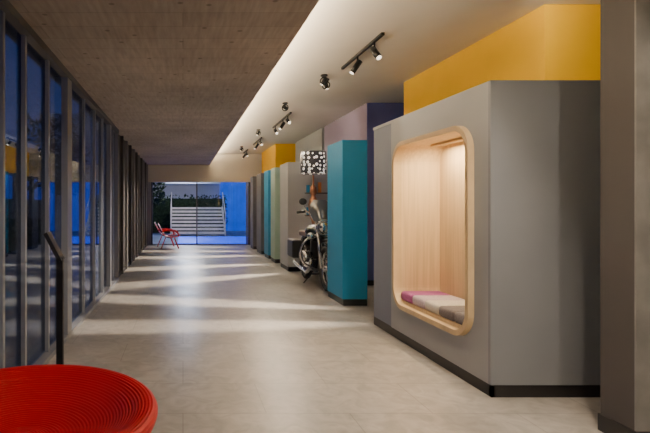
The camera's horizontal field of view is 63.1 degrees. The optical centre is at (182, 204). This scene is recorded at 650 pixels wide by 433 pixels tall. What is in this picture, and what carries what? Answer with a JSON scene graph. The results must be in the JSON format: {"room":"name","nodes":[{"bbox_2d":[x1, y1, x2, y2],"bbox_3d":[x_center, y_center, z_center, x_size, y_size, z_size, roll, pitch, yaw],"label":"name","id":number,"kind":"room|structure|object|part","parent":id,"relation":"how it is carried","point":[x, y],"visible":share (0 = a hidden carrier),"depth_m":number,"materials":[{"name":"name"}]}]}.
{"room":"lobby corridor","nodes":[
{"label":"lobby corridor","id":0,"kind":"room"},
{"bbox_2d":[114,134,128,277],"bbox_3d":[-1.455,0.000,14.375,0.190,3.000,8.750,0,0,0],"label":"wall","id":1,"kind":"structure","parent":0,"point":[114,134],"depth_m":10.71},
{"bbox_2d":[115,134,118,277],"bbox_3d":[-1.330,0.000,10.050,0.060,3.000,0.100,0,0,0],"label":"fin","id":2,"kind":"object","parent":1,"relation":"attached to","point":[116,135],"visible":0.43,"depth_m":10.00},
{"bbox_2d":[120,136,123,273],"bbox_3d":[-1.330,0.000,10.900,0.060,3.000,0.100,0,0,0],"label":"fin","id":3,"kind":"object","parent":1,"relation":"attached to","point":[121,137],"visible":0.86,"depth_m":10.85,"materials":[{"name":"black metal"}]},
{"bbox_2d":[125,141,127,268],"bbox_3d":[-1.330,0.000,11.750,0.060,3.000,0.100,0,0,0],"label":"fin","id":4,"kind":"object","parent":1,"relation":"attached to","point":[126,142],"visible":0.86,"depth_m":11.70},
{"bbox_2d":[129,145,131,264],"bbox_3d":[-1.330,0.000,12.600,0.060,3.000,0.100,0,0,0],"label":"fin","id":5,"kind":"object","parent":1,"relation":"attached to","point":[130,146],"visible":0.86,"depth_m":12.55,"materials":[{"name":"grey metal"}]},
{"bbox_2d":[119,243,146,276],"bbox_3d":[-1.345,1.460,14.425,0.029,0.080,8.650,0,0,0],"label":"baseboard","id":6,"kind":"structure","parent":1,"relation":"attached to","point":[120,271],"depth_m":11.88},
{"bbox_2d":[132,149,134,260],"bbox_3d":[-1.330,0.000,13.450,0.060,3.000,0.100,0,0,0],"label":"fin","id":7,"kind":"object","parent":1,"relation":"attached to","point":[133,150],"visible":0.86,"depth_m":13.40,"materials":[{"name":"grey metal"}]},
{"bbox_2d":[135,152,137,257],"bbox_3d":[-1.330,0.000,14.300,0.060,3.000,0.100,0,0,0],"label":"fin","id":8,"kind":"object","parent":1,"relation":"attached to","point":[136,153],"visible":0.86,"depth_m":14.25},
{"bbox_2d":[138,155,139,254],"bbox_3d":[-1.330,0.000,15.150,0.060,3.000,0.100,0,0,0],"label":"fin","id":9,"kind":"object","parent":1,"relation":"attached to","point":[138,155],"visible":0.79,"depth_m":15.10,"materials":[{"name":"black metal"}]},
{"bbox_2d":[140,158,142,251],"bbox_3d":[-1.330,0.000,16.000,0.060,3.000,0.100,0,0,0],"label":"fin","id":10,"kind":"object","parent":1,"relation":"attached to","point":[141,159],"visible":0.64,"depth_m":15.95,"materials":[{"name":"grey metal"}]},
{"bbox_2d":[143,160,144,249],"bbox_3d":[-1.330,0.000,16.850,0.060,3.000,0.100,0,0,0],"label":"fin","id":11,"kind":"object","parent":1,"relation":"attached to","point":[143,160],"visible":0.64,"depth_m":16.80,"materials":[{"name":"black metal"}]},
{"bbox_2d":[145,163,145,246],"bbox_3d":[-1.330,0.000,17.700,0.060,3.000,0.100,0,0,0],"label":"fin","id":12,"kind":"object","parent":1,"relation":"attached to","point":[145,163],"visible":0.64,"depth_m":17.65,"materials":[{"name":"grey metal"}]},
{"bbox_2d":[146,164,147,245],"bbox_3d":[-1.330,0.000,18.550,0.060,3.000,0.100,0,0,0],"label":"fin","id":13,"kind":"object","parent":1,"relation":"attached to","point":[146,164],"visible":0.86,"depth_m":18.50,"materials":[{"name":"metal"}]},
{"bbox_2d":[8,0,318,164],"bbox_3d":[-0.275,-1.540,8.125,2.550,0.080,21.250,0,0,0],"label":"ceiling concrete","id":14,"kind":"structure","parent":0,"point":[175,78],"depth_m":5.08,"materials":[{"name":"concrete"}]},
{"bbox_2d":[148,154,261,244],"bbox_3d":[1.825,-0.260,18.850,6.750,3.520,0.200,0,0,0],"label":"wall","id":15,"kind":"structure","parent":0,"point":[224,167],"depth_m":18.75,"materials":[{"name":"white paint"}]},
{"bbox_2d":[151,182,152,244],"bbox_3d":[-1.170,0.320,18.830,0.050,2.360,0.080,0,0,0],"label":"door frame","id":16,"kind":"structure","parent":15,"relation":"attached to","point":[151,182],"depth_m":18.79,"materials":[{"name":"black metal"}]},
{"bbox_2d":[196,182,197,244],"bbox_3d":[0.520,0.320,18.830,0.050,2.360,0.080,0,0,0],"label":"door frame","id":17,"kind":"structure","parent":15,"relation":"attached to","point":[196,182],"depth_m":18.79,"materials":[{"name":"black metal"}]},
{"bbox_2d":[152,244,246,244],"bbox_3d":[0.615,1.485,18.830,3.570,0.030,0.080,0,0,0],"label":"sill","id":18,"kind":"structure","parent":15,"relation":"attached to","point":[152,244],"depth_m":18.79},
{"bbox_2d":[246,182,247,244],"bbox_3d":[2.400,0.320,18.830,0.050,2.360,0.080,0,0,0],"label":"door frame","id":19,"kind":"structure","parent":15,"relation":"attached to","point":[246,182],"depth_m":18.79,"materials":[{"name":"black metal"}]},
{"bbox_2d":[248,182,249,244],"bbox_3d":[3.825,0.320,18.850,2.750,2.360,0.200,0,0,0],"label":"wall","id":20,"kind":"structure","parent":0,"point":[248,182],"depth_m":18.75,"materials":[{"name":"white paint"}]},
{"bbox_2d":[48,245,602,432],"bbox_3d":[1.825,1.560,8.225,6.750,0.120,21.450,0,0,0],"label":"floor","id":21,"kind":"structure","parent":0,"point":[223,338],"depth_m":4.79,"materials":[{"name":"concrete"}]},
{"bbox_2d":[43,231,64,363],"bbox_3d":[-0.885,0.847,3.600,0.280,1.306,0.280,0,0,0],"label":"stand","id":22,"kind":"object","parent":21,"relation":"on","point":[49,237],"visible":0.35,"depth_m":3.58,"materials":[{"name":"black metal"}]},
{"bbox_3d":[-0.927,0.300,3.605,0.130,0.213,0.110,0,0,0],"label":"sign plate","id":23,"kind":"part","parent":22,"relation":"part of","materials":[{"name":"black metal"}]},
{"bbox_3d":[-0.885,0.934,3.600,0.048,1.108,0.040,0,0,0],"label":"post","id":24,"kind":"part","parent":22,"relation":"part of","materials":[{"name":"black metal"}]},
{"bbox_2d":[33,278,118,364],"bbox_3d":[-1.350,1.475,3.750,0.140,0.050,12.500,0,0,0],"label":"track","id":25,"kind":"object","parent":21,"relation":"on","point":[44,359],"visible":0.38,"depth_m":6.18,"materials":[{"name":"metal"}]},
{"bbox_2d":[0,10,4,368],"bbox_3d":[-1.343,0.010,3.700,0.035,2.880,0.050,0,0,0],"label":"mullion","id":26,"kind":"object","parent":25,"relation":"on","point":[2,13],"visible":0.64,"depth_m":3.67,"materials":[{"name":"metal"}]},
{"bbox_2d":[21,35,26,365],"bbox_3d":[-1.343,0.010,4.220,0.035,2.880,0.050,0,0,0],"label":"mullion","id":27,"kind":"object","parent":25,"relation":"on","point":[23,37],"visible":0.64,"depth_m":4.20,"materials":[{"name":"metal"}]},
{"bbox_2d":[45,60,49,351],"bbox_3d":[-1.343,0.010,4.950,0.035,2.880,0.050,0,0,0],"label":"mullion","id":28,"kind":"object","parent":25,"relation":"on","point":[47,62],"visible":1,"depth_m":4.93,"materials":[{"name":"metal"}]},
{"bbox_2d":[5,19,111,367],"bbox_3d":[-1.363,0.010,3.725,0.005,2.880,12.450,0,0,0],"label":"glass pane","id":29,"kind":"object","parent":25,"relation":"on","point":[35,61],"visible":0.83,"depth_m":4.73,"materials":[{"name":"glass"}]},
{"bbox_2d":[61,77,71,334],"bbox_3d":[-1.325,0.010,5.700,0.070,2.880,0.220,0,0,0],"label":"mullion","id":30,"kind":"object","parent":25,"relation":"on","point":[66,83],"visible":0.93,"depth_m":5.59,"materials":[{"name":"metal"}]},
{"bbox_2d":[82,99,84,312],"bbox_3d":[-1.343,0.010,6.750,0.035,2.880,0.050,0,0,0],"label":"mullion","id":31,"kind":"object","parent":25,"relation":"on","point":[83,100],"visible":1,"depth_m":6.72,"materials":[{"name":"metal"}]},
{"bbox_2d":[93,110,95,300],"bbox_3d":[-1.343,0.010,7.550,0.035,2.880,0.050,0,0,0],"label":"mullion","id":32,"kind":"object","parent":25,"relation":"on","point":[94,111],"visible":1,"depth_m":7.53,"materials":[{"name":"metal"}]},
{"bbox_2d":[101,119,102,292],"bbox_3d":[-1.343,0.010,8.300,0.035,2.880,0.050,0,0,0],"label":"mullion","id":33,"kind":"object","parent":25,"relation":"on","point":[101,119],"visible":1,"depth_m":8.28,"materials":[{"name":"metal"}]},
{"bbox_2d":[106,124,110,286],"bbox_3d":[-1.325,0.010,8.950,0.070,2.880,0.140,0,0,0],"label":"mullion","id":34,"kind":"object","parent":25,"relation":"on","point":[108,126],"visible":1,"depth_m":8.88,"materials":[{"name":"metal"}]},
{"bbox_2d":[112,130,113,280],"bbox_3d":[-1.343,0.010,9.600,0.035,2.880,0.050,0,0,0],"label":"mullion","id":35,"kind":"object","parent":25,"relation":"on","point":[112,130],"visible":1,"depth_m":9.58,"materials":[{"name":"metal"}]},
{"bbox_2d":[0,364,157,432],"bbox_3d":[-0.630,1.143,1.950,1.063,0.719,1.063,0,0,-13],"label":"chair","id":36,"kind":"object","parent":21,"relation":"on","point":[47,398],"visible":1,"depth_m":2.18,"materials":[{"name":"red plastic"}]},
{"bbox_2d":[155,223,175,246],"bbox_3d":[-0.650,1.058,18.250,0.780,0.895,0.644,0,0,0],"label":"lounge chair","id":37,"kind":"object","parent":21,"relation":"on","point":[174,233],"visible":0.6,"depth_m":18.10,"materials":[{"name":"red metal"}]},
{"bbox_2d":[158,223,179,248],"bbox_3d":[-0.480,1.058,17.300,0.780,0.895,0.644,0,0,0],"label":"lounge chair","id":38,"kind":"object","parent":21,"relation":"on","point":[166,230],"visible":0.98,"depth_m":17.11,"materials":[{"name":"red metal"}]},
{"bbox_2d":[250,176,256,248],"bbox_3d":[2.835,0.265,17.250,0.930,2.470,0.700,0,0,0],"label":"booth","id":39,"kind":"object","parent":21,"relation":"on","point":[253,180],"visible":0.36,"depth_m":16.90,"materials":[{"name":"grey"}]},
{"bbox_2d":[257,173,264,253],"bbox_3d":[2.835,0.265,15.650,0.930,2.470,0.900,0,0,0],"label":"booth","id":40,"kind":"object","parent":21,"relation":"on","point":[260,177],"visible":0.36,"depth_m":15.29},
{"bbox_2d":[264,170,270,258],"bbox_3d":[2.835,0.265,14.250,0.930,2.470,0.700,0,0,0],"label":"booth","id":41,"kind":"object","parent":21,"relation":"on","point":[267,174],"visible":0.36,"depth_m":14.03,"materials":[{"name":"paint"}]},
{"bbox_2d":[271,167,279,262],"bbox_3d":[2.835,0.265,13.200,0.930,2.470,0.600,0,0,0],"label":"booth","id":42,"kind":"object","parent":21,"relation":"on","point":[275,172],"visible":0.36,"depth_m":12.90,"materials":[{"name":"paint"}]},
{"bbox_3d":[2.841,1.450,13.206,0.918,0.100,0.588,0,0,0],"label":"skirting","id":43,"kind":"part","parent":42,"relation":"part of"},
{"bbox_2d":[280,162,327,270],"bbox_3d":[2.860,0.265,11.690,0.980,2.470,1.020,0,0,0],"label":"booth","id":44,"kind":"object","parent":21,"relation":"on","point":[294,185],"visible":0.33,"depth_m":11.30,"materials":[{"name":"grey paint"}]},
{"bbox_3d":[2.866,1.450,11.756,0.968,0.100,0.888,0,0,0],"label":"skirting","id":45,"kind":"part","parent":44,"relation":"part of","materials":[{"name":"black plastic"}]},
{"bbox_2d":[305,192,327,193],"bbox_3d":[3.000,-0.265,11.240,0.500,0.030,0.120,0,0,0],"label":"shelf","id":46,"kind":"object","parent":44,"relation":"attached to","point":[305,192],"depth_m":11.18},
{"bbox_2d":[318,182,320,191],"bbox_3d":[3.070,-0.395,11.240,0.060,0.230,0.080,0,0,0],"label":"book","id":47,"kind":"object","parent":46,"relation":"on","point":[319,183],"depth_m":11.20,"materials":[{"name":"orange paint"}]},
{"bbox_2d":[287,198,327,291],"bbox_3d":[2.485,0.689,9.427,0.842,1.622,2.314,0,0,-3],"label":"motorcycle","id":48,"kind":"object","parent":21,"relation":"on","point":[314,259],"visible":0.79,"depth_m":9.07,"materials":[{"name":"metal"}]},
{"bbox_2d":[299,198,306,210],"bbox_3d":[2.182,0.003,9.057,0.167,0.252,0.046,0,0,0],"label":"mirror","id":49,"kind":"object","parent":48,"relation":"attached to","point":[302,201],"depth_m":9.04,"materials":[{"name":"silver metal"}]},
{"bbox_2d":[299,251,312,261],"bbox_3d":[2.296,0.961,9.358,0.215,0.219,0.198,0,0,-13],"label":"engine","id":50,"kind":"object","parent":48,"relation":"on","point":[307,256],"depth_m":9.27,"materials":[{"name":"silver metal"}]},
{"bbox_2d":[307,232,314,239],"bbox_3d":[2.280,0.554,8.918,0.132,0.132,0.110,0,0,0],"label":"fog lamp","id":51,"kind":"object","parent":48,"relation":"attached to","point":[310,235],"depth_m":8.88,"materials":[{"name":"silver metal"}]},
{"bbox_3d":[2.500,0.510,9.347,0.418,0.330,0.594,0,0,0],"label":"fuel tank","id":52,"kind":"part","parent":48,"relation":"part of","materials":[{"name":"silver metal"}]},
{"bbox_3d":[2.500,0.845,9.565,0.044,0.883,1.115,0,0,0],"label":"frame","id":53,"kind":"part","parent":48,"relation":"part of","materials":[{"name":"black metal"}]},
{"bbox_2d":[300,150,325,274],"bbox_3d":[2.840,0.170,10.900,0.550,2.660,0.550,0,0,0],"label":"floor lamp","id":54,"kind":"object","parent":21,"relation":"on","point":[313,162],"visible":0.76,"depth_m":10.70,"materials":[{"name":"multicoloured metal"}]},
{"bbox_3d":[2.840,0.410,10.900,0.220,2.120,0.220,0,0,0],"label":"stem","id":55,"kind":"part","parent":54,"relation":"part of","materials":[{"name":"orange metal"}]},
{"bbox_3d":[2.840,-0.920,10.900,0.550,0.480,0.550,0,0,0],"label":"lamp shade","id":56,"kind":"part","parent":54,"relation":"part of","materials":[{"name":"multicoloured fabric"}]},
{"bbox_2d":[328,140,366,305],"bbox_3d":[2.555,0.267,7.815,0.370,2.466,0.770,0,0,0],"label":"partition wall","id":57,"kind":"structure","parent":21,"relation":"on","point":[347,159],"depth_m":7.43,"materials":[{"name":"paint"}]},
{"bbox_3d":[2.561,1.450,7.821,0.358,0.100,0.758,0,0,0],"label":"skirting","id":58,"kind":"part","parent":57,"relation":"part of","materials":[{"name":"black plastic"}]},
{"bbox_2d":[324,103,403,285],"bbox_3d":[4.300,-0.199,10.694,1.760,3.398,2.812,0,0,0],"label":"block","id":59,"kind":"object","parent":21,"relation":"on","point":[358,124],"visible":0.19,"depth_m":9.29,"materials":[{"name":"paint"}]},
{"bbox_3d":[4.306,1.450,10.706,1.748,0.100,2.788,0,0,0],"label":"skirting","id":60,"kind":"part","parent":59,"relation":"part of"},
{"bbox_3d":[4.300,-0.249,9.294,1.760,3.298,0.012,0,0,0],"label":"panel","id":61,"kind":"part","parent":59,"relation":"part of","materials":[{"name":"paint"}]},
{"bbox_2d":[373,80,599,396],"bbox_3d":[3.760,0.265,5.088,2.840,2.470,2.405,0,0,0],"label":"booth","id":62,"kind":"object","parent":21,"relation":"on","point":[487,243],"visible":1,"depth_m":3.88,"materials":[{"name":"grey paint"}]},
{"bbox_3d":[2.421,0.230,6.015,0.038,2.340,0.550,0,0,0],"label":"panel","id":63,"kind":"part","parent":62,"relation":"part of","materials":[{"name":"white paint"}]},
{"bbox_2d":[401,291,448,303],"bbox_3d":[2.621,0.995,5.396,0.438,0.100,0.262,0,0,0],"label":"seat cushion","id":64,"kind":"object","parent":62,"relation":"on","point":[406,296],"depth_m":5.40,"materials":[{"name":"fabric"}]},
{"bbox_3d":[3.785,-0.955,5.103,2.790,0.030,2.375,0,0,0],"label":"panel","id":65,"kind":"part","parent":62,"relation":"part of","materials":[{"name":"beige paint"}]},
{"bbox_3d":[2.385,0.220,4.855,0.090,1.810,1.500,0,0,0],"label":"niche frame","id":66,"kind":"part","parent":62,"relation":"part of","materials":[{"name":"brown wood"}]},
{"bbox_3d":[2.416,1.450,5.093,0.028,0.100,2.393,0,0,0],"label":"skirting","id":67,"kind":"part","parent":62,"relation":"part of","materials":[{"name":"black plastic"}]},
{"bbox_2d":[412,295,463,308],"bbox_3d":[2.621,0.995,5.126,0.438,0.100,0.262,0,0,0],"label":"seat cushion","id":68,"kind":"object","parent":62,"relation":"on","point":[418,301],"depth_m":5.11,"materials":[{"name":"beige fabric"}]},
{"bbox_3d":[2.390,0.230,4.827,0.001,2.340,1.825,0,0,0],"label":"panel","id":69,"kind":"part","parent":62,"relation":"part of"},
{"bbox_2d":[425,300,464,314],"bbox_3d":[2.621,0.995,4.856,0.438,0.100,0.262,0,0,0],"label":"seat cushion","id":70,"kind":"object","parent":62,"relation":"on","point":[431,306],"depth_m":4.85,"materials":[{"name":"beige fabric"}]},
{"bbox_2d":[431,137,462,146],"bbox_3d":[2.690,-0.636,4.855,0.060,0.023,1.030,0,0,0],"label":"light","id":71,"kind":"object","parent":62,"relation":"attached to","point":[460,138],"visible":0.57,"depth_m":5.07,"materials":[{"name":"brown wood"}]},
{"bbox_2d":[439,306,464,320],"bbox_3d":[2.621,0.995,4.586,0.438,0.100,0.262,0,0,0],"label":"seat cushion","id":72,"kind":"object","parent":62,"relation":"on","point":[446,313],"depth_m":4.57,"materials":[{"name":"grey fabric"}]},
{"bbox_2d":[454,312,464,324],"bbox_3d":[2.621,0.995,4.316,0.438,0.100,0.262,0,0,0],"label":"seat cushion","id":73,"kind":"object","parent":62,"relation":"on","point":[458,316],"depth_m":4.37,"materials":[{"name":"grey fabric"}]},
{"bbox_2d":[404,4,599,114],"bbox_3d":[4.300,-1.435,6.235,1.760,0.927,3.010,0,0,0],"label":"wall","id":74,"kind":"structure","parent":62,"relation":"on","point":[551,41],"depth_m":4.98,"materials":[{"name":"paint"}]},
{"bbox_3d":[3.785,0.215,3.900,2.790,2.370,0.030,0,0,0],"label":"panel","id":75,"kind":"part","parent":62,"relation":"part of","materials":[{"name":"grey paint"}]},
{"bbox_3d":[3.791,1.450,3.911,2.778,0.100,0.028,0,0,0],"label":"skirting","id":76,"kind":"part","parent":62,"relation":"part of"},
{"bbox_2d":[600,0,633,429],"bbox_3d":[3.190,-0.255,3.205,0.820,3.289,0.250,0,0,0],"label":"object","id":77,"kind":"structure","parent":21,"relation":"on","point":[616,16],"depth_m":3.21,"materials":[{"name":"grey paint"}]},
{"bbox_2d":[634,0,649,431],"bbox_3d":[3.191,-0.255,3.074,0.819,3.289,0.012,0,0,0],"label":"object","id":78,"kind":"object","parent":77,"relation":"attached to","point":[641,7],"visible":1,"depth_m":3.07,"materials":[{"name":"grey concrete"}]},
{"bbox_2d":[598,413,649,432],"bbox_3d":[3.190,1.445,3.197,0.840,0.110,0.285,0,0,0],"label":"plinth","id":79,"kind":"object","parent":21,"relation":"on","point":[605,424],"visible":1,"depth_m":3.24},
{"bbox_2d":[217,0,599,153],"bbox_3d":[2.825,-1.960,8.125,4.750,0.120,21.250,0,0,0],"label":"ceiling","id":80,"kind":"structure","parent":0,"point":[419,35],"depth_m":6.31,"materials":[{"name":"white paint"}]},
{"bbox_2d":[0,0,118,133],"bbox_3d":[-1.350,-1.465,3.750,0.140,0.070,12.500,0,0,0],"label":"track","id":81,"kind":"object","parent":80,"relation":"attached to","point":[12,15],"visible":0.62,"depth_m":4.72,"materials":[{"name":"black metal"}]},
{"bbox_2d":[253,137,262,148],"bbox_3d":[2.177,-1.772,14.800,0.162,0.257,1.600,0,0,0],"label":"track light","id":82,"kind":"object","parent":80,"relation":"attached to","point":[259,139],"visible":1,"depth_m":14.74,"materials":[{"name":"black metal"}]},
{"bbox_2d":[262,144,294,172],"bbox_3d":[4.025,-1.435,16.850,2.310,0.927,2.700,0,0,0],"label":"bulkhead","id":83,"kind":"object","parent":80,"relation":"attached to","point":[276,155],"visible":0.21,"depth_m":15.50,"materials":[{"name":"paint"}]},
{"bbox_2d":[272,112,291,134],"bbox_3d":[2.178,-1.773,11.200,0.159,0.254,2.000,0,0,0],"label":"track light","id":84,"kind":"object","parent":80,"relation":"attached to","point":[287,120],"visible":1,"depth_m":10.96,"materials":[{"name":"black metal"}]},
{"bbox_3d":[2.200,-1.885,11.200,0.036,0.030,2.000,0,0,0],"label":"rail","id":85,"kind":"part","parent":84,"relation":"part of","materials":[{"name":"black metal"}]},
{"bbox_2d":[282,102,288,110],"bbox_3d":[1.900,-1.824,9.303,0.129,0.151,0.114,0,0,0],"label":"ceiling spotlight","id":86,"kind":"object","parent":80,"relation":"attached to","point":[285,103],"depth_m":9.28,"materials":[{"name":"black metal"}]},
{"bbox_2d":[295,128,323,161],"bbox_3d":[4.300,-0.199,13.750,1.760,3.398,2.900,0,0,0],"label":"bulkhead","id":87,"kind":"object","parent":80,"relation":"attached to","point":[314,141],"visible":0.07,"depth_m":13.41,"materials":[{"name":"grey paint"}]},
{"bbox_2d":[320,74,327,85],"bbox_3d":[2.060,-1.822,7.300,0.128,0.156,0.100,0,0,0],"label":"ceiling spotlight","id":88,"kind":"object","parent":80,"relation":"attached to","point":[324,76],"depth_m":7.28,"materials":[{"name":"black metal"}]},
{"bbox_2d":[341,32,384,74],"bbox_3d":[2.177,-1.772,6.200,0.162,0.257,1.400,0,0,0],"label":"track light","id":89,"kind":"object","parent":80,"relation":"attached to","point":[373,49],"visible":1,"depth_m":6.01,"materials":[{"name":"black metal"}]},
{"label":"outside","id":90,"kind":"structure","parent":0,"visible":0},
{"bbox_2d":[153,231,245,243],"bbox_3d":[0.000,1.580,39.475,60.000,0.120,41.050,0,0,0],"label":"ground","id":91,"kind":"structure","parent":90,"point":[156,236],"depth_m":24.92,"materials":[{"name":"grey concrete"}]},
{"bbox_2d":[153,182,165,205],"bbox_3d":[-1.620,-0.349,23.006,1.819,3.747,1.430,0,0,0],"label":"tree","id":92,"kind":"object","parent":91,"relation":"on","point":[160,192],"visible":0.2,"depth_m":22.74,"materials":[{"name":"green plant"}]},
{"bbox_2d":[153,184,219,198],"bbox_3d":[-2.900,-1.990,32.000,10.200,7.020,4.000,0,0,0],"label":"facade","id":93,"kind":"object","parent":91,"relation":"on","point":[180,190],"visible":0.02,"depth_m":30.00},
{"bbox_2d":[155,182,220,183],"bbox_3d":[-0.900,-1.350,29.650,6.200,0.200,0.700,0,0,0],"label":"canopy","id":94,"kind":"object","parent":93,"relation":"attached to","point":[156,182],"visible":0.36,"depth_m":29.30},
{"bbox_2d":[153,194,228,232],"bbox_3d":[-0.447,0.471,27.435,5.886,2.243,1.124,0,0,0],"label":"hedge","id":95,"kind":"object","parent":91,"relation":"on","point":[161,214],"visible":0.41,"depth_m":27.20,"materials":[{"name":"green plant"}]},
{"bbox_2d":[170,192,225,235],"bbox_3d":[0.735,0.426,25.500,2.714,2.188,2.400,0,0,0],"label":"staircase","id":96,"kind":"structure","parent":91,"relation":"on","point":[221,207],"depth_m":25.08,"materials":[{"name":"white metal"}]},
{"bbox_2d":[178,237,245,243],"bbox_3d":[2.900,1.510,21.700,6.200,0.019,4.200,0,0,0],"label":"swimming pool","id":97,"kind":"object","parent":91,"relation":"on","point":[182,240],"visible":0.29,"depth_m":21.13,"materials":[{"name":"liquid"}]},
{"bbox_2d":[220,182,245,230],"bbox_3d":[5.600,-1.490,31.750,6.800,6.020,4.500,0,0,0],"label":"wing","id":98,"kind":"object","parent":91,"relation":"on","point":[235,192],"visible":0.02,"depth_m":29.50}
]}

